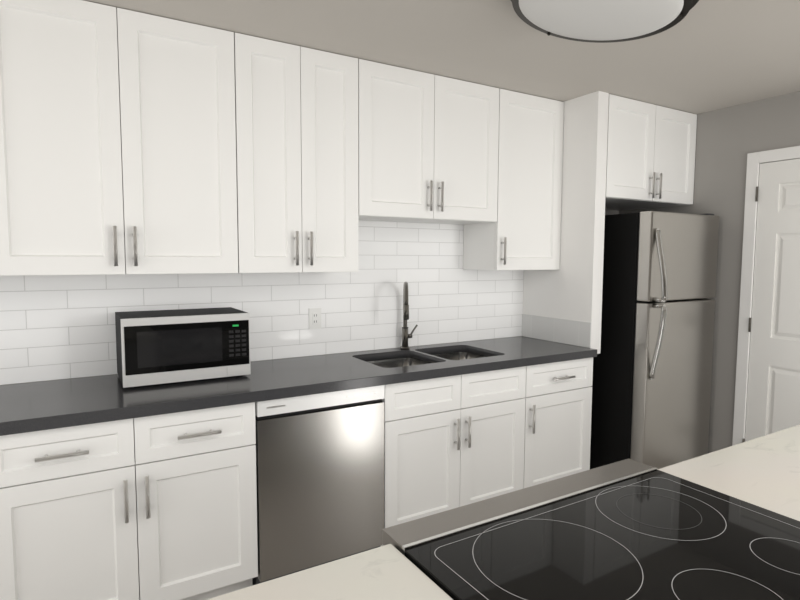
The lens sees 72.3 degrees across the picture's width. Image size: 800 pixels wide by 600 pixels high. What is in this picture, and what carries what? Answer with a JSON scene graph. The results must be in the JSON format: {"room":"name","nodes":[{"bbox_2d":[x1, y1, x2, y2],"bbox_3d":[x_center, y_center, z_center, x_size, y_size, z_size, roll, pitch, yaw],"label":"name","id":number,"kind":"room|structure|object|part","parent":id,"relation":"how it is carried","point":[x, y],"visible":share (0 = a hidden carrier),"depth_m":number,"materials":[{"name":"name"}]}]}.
{"room":"kitchen","nodes":[
{"label":"kitchen","id":0,"kind":"room"},
{"bbox_2d":[0,210,618,384],"bbox_3d":[-1.530,0.043,2.453,7.700,2.440,0.109,-2,5,-31],"label":"wall","id":1,"kind":"structure","parent":0,"point":[53,327],"depth_m":2.98,"materials":[{"name":"tile"}]},
{"bbox_2d":[0,0,237,275],"bbox_3d":[-1.192,-0.638,2.321,0.912,1.053,0.364,-2,5,-31],"label":"upper cabinet","id":2,"kind":"object","parent":1,"relation":"attached to","point":[118,129],"visible":1,"depth_m":2.18,"materials":[{"name":"white wood"}]},
{"bbox_2d":[234,33,358,272],"bbox_3d":[-0.540,-0.666,2.710,0.602,1.053,0.364,-2,5,-31],"label":"upper cabinet","id":3,"kind":"object","parent":1,"relation":"attached to","point":[296,107],"visible":0.98,"depth_m":2.57,"materials":[{"name":"white wood"}]},
{"bbox_2d":[309,308,320,328],"bbox_3d":[-0.469,0.102,3.026,0.072,0.116,0.008,-2,5,-31],"label":"outlet","id":4,"kind":"object","parent":1,"relation":"attached to","point":[314,313],"visible":1,"depth_m":3.02,"materials":[{"name":"white plastic"}]},
{"bbox_2d":[358,59,498,224],"bbox_3d":[0.110,-0.836,3.087,0.907,0.768,0.364,-2,5,-31],"label":"upper cabinet","id":5,"kind":"object","parent":1,"relation":"attached to","point":[428,143],"visible":0.98,"depth_m":2.94,"materials":[{"name":"white wood"}]},
{"bbox_2d":[463,89,563,269],"bbox_3d":[0.728,-0.720,3.467,0.527,1.053,0.364,-2,5,-31],"label":"upper cabinet","id":6,"kind":"object","parent":1,"relation":"attached to","point":[525,235],"visible":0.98,"depth_m":3.35,"materials":[{"name":"white wood"}]},
{"bbox_2d":[605,94,696,210],"bbox_3d":[1.492,-0.962,3.755,0.901,0.608,0.626,-2,5,-31],"label":"upper cabinet","id":7,"kind":"object","parent":1,"relation":"attached to","point":[651,148],"visible":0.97,"depth_m":3.51,"materials":[{"name":"white wood"}]},
{"bbox_2d":[84,0,799,113],"bbox_3d":[0.091,-1.008,-0.336,7.700,0.100,6.400,-2,5,-31],"label":"ceiling","id":8,"kind":"structure","parent":0,"point":[722,53],"depth_m":2.52,"materials":[{"name":"grey paint"}]},
{"bbox_2d":[511,0,698,42],"bbox_3d":[0.695,-1.057,1.898,0.644,0.189,0.647,-1,5,-19],"label":"light","id":9,"kind":"object","parent":8,"relation":"attached to","point":[595,21],"visible":1,"depth_m":1.95,"materials":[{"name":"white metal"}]},
{"bbox_2d":[522,91,608,353],"bbox_3d":[1.043,-0.034,3.587,0.097,2.440,0.600,-2,5,-31],"label":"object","id":10,"kind":"structure","parent":0,"point":[564,304],"depth_m":3.38,"materials":[{"name":"white"}]},
{"bbox_2d":[619,91,799,452],"bbox_3d":[3.346,0.121,1.710,0.100,2.440,6.200,-2,5,-31],"label":"wall","id":11,"kind":"structure","parent":0,"point":[725,137],"depth_m":3.59,"materials":[{"name":"grey paint"}]},
{"bbox_2d":[732,146,799,445],"bbox_3d":[2.434,0.169,3.115,0.026,2.119,0.963,-2,5,-31],"label":"door frame","id":12,"kind":"structure","parent":11,"relation":"attached to","point":[754,160],"depth_m":3.47,"materials":[{"name":"white wood"}]},
{"bbox_2d":[742,159,799,442],"bbox_3d":[2.404,0.201,3.105,0.090,2.033,0.824,-2,5,-31],"label":"door","id":13,"kind":"structure","parent":11,"relation":"in","point":[773,396],"depth_m":3.34,"materials":[{"name":"white paint"}]},
{"bbox_3d":[0.081,1.525,-0.139,7.700,0.100,6.400,-2,5,-31],"label":"floor","id":14,"kind":"structure","parent":0,"visible":0},
{"bbox_2d":[0,402,257,599],"bbox_3d":[-1.138,0.845,2.310,0.907,0.868,0.660,-2,5,-31],"label":"base cabinet","id":15,"kind":"object","parent":14,"relation":"on","point":[164,506],"visible":0.93,"depth_m":2.04,"materials":[{"name":"white wood"}]},
{"bbox_2d":[252,385,384,584],"bbox_3d":[-0.491,0.811,2.708,0.600,0.854,0.625,-2,5,-31],"label":"dishwasher","id":16,"kind":"object","parent":14,"relation":"on","point":[320,457],"visible":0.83,"depth_m":2.42,"materials":[{"name":"grey metal"}]},
{"bbox_2d":[207,544,452,599],"bbox_3d":[-0.415,0.973,0.368,1.409,0.918,0.813,-2,5,-31],"label":"kitchen island","id":17,"kind":"object","parent":14,"relation":"on","point":[383,572],"visible":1,"depth_m":0.91,"materials":[{"name":"white stone"}]},
{"bbox_2d":[381,366,525,545],"bbox_3d":[0.162,0.790,3.086,0.897,0.868,0.660,-2,5,-31],"label":"base cabinet","id":18,"kind":"object","parent":14,"relation":"on","point":[451,442],"visible":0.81,"depth_m":2.80,"materials":[{"name":"white wood"}]},
{"bbox_2d":[0,336,596,435],"bbox_3d":[-0.646,0.472,2.577,3.883,0.256,0.641,-2,5,-31],"label":"countertop","id":19,"kind":"structure","parent":18,"relation":"on","point":[43,405],"depth_m":2.40,"materials":[{"name":"stone"}]},
{"bbox_2d":[115,307,250,387],"bbox_3d":[-0.988,0.203,2.495,0.520,0.292,0.345,-2,5,-31],"label":"microwave","id":20,"kind":"object","parent":19,"relation":"on","point":[153,347],"visible":1,"depth_m":2.35,"materials":[{"name":"grey"}]},
{"bbox_2d":[400,282,417,349],"bbox_3d":[0.032,0.096,3.183,0.096,0.407,0.275,1,5,13],"label":"faucet","id":21,"kind":"object","parent":19,"relation":"on","point":[405,335],"visible":1,"depth_m":3.26,"materials":[{"name":"silver metal"}]},
{"bbox_2d":[368,352,484,367],"bbox_3d":[0.166,0.459,3.088,0.812,0.210,0.422,-2,5,-31],"label":"sink","id":22,"kind":"object","parent":19,"relation":"in","point":[392,361],"depth_m":3.23,"materials":[{"name":"silver metal"}]},
{"bbox_2d":[523,357,592,488],"bbox_3d":[0.784,0.763,3.458,0.546,0.868,0.660,-2,5,-31],"label":"base cabinet","id":23,"kind":"object","parent":14,"relation":"on","point":[558,395],"visible":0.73,"depth_m":3.20,"materials":[{"name":"white wood"}]},
{"bbox_2d":[382,459,799,599],"bbox_3d":[0.451,0.920,1.035,0.755,0.928,0.751,-2,5,-31],"label":"range","id":24,"kind":"object","parent":14,"relation":"on","point":[627,529],"visible":0.89,"depth_m":1.03,"materials":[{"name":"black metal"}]},
{"bbox_2d":[590,211,718,468],"bbox_3d":[1.599,0.301,3.739,0.704,1.752,0.858,-2,5,-31],"label":"fridge","id":25,"kind":"object","parent":14,"relation":"on","point":[651,386],"visible":0.77,"depth_m":3.42,"materials":[{"name":"silver metal"}]},
{"bbox_3d":[1.529,0.031,3.229,0.031,0.906,0.093,-2,5,-31],"label":"handle","id":26,"kind":"part","parent":25,"relation":"part of","materials":[{"name":"silver metal"}]},
{"bbox_3d":[1.751,0.281,3.483,0.704,1.643,0.090,-2,5,-31],"label":"door","id":27,"kind":"part","parent":25,"relation":"part of","materials":[{"name":"silver metal"}]},
{"bbox_2d":[658,425,799,520],"bbox_3d":[1.615,0.888,1.562,1.778,0.918,0.782,-2,5,-31],"label":"countertop","id":28,"kind":"structure","parent":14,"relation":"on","point":[764,471],"depth_m":1.40,"materials":[{"name":"white stone"}]}
]}

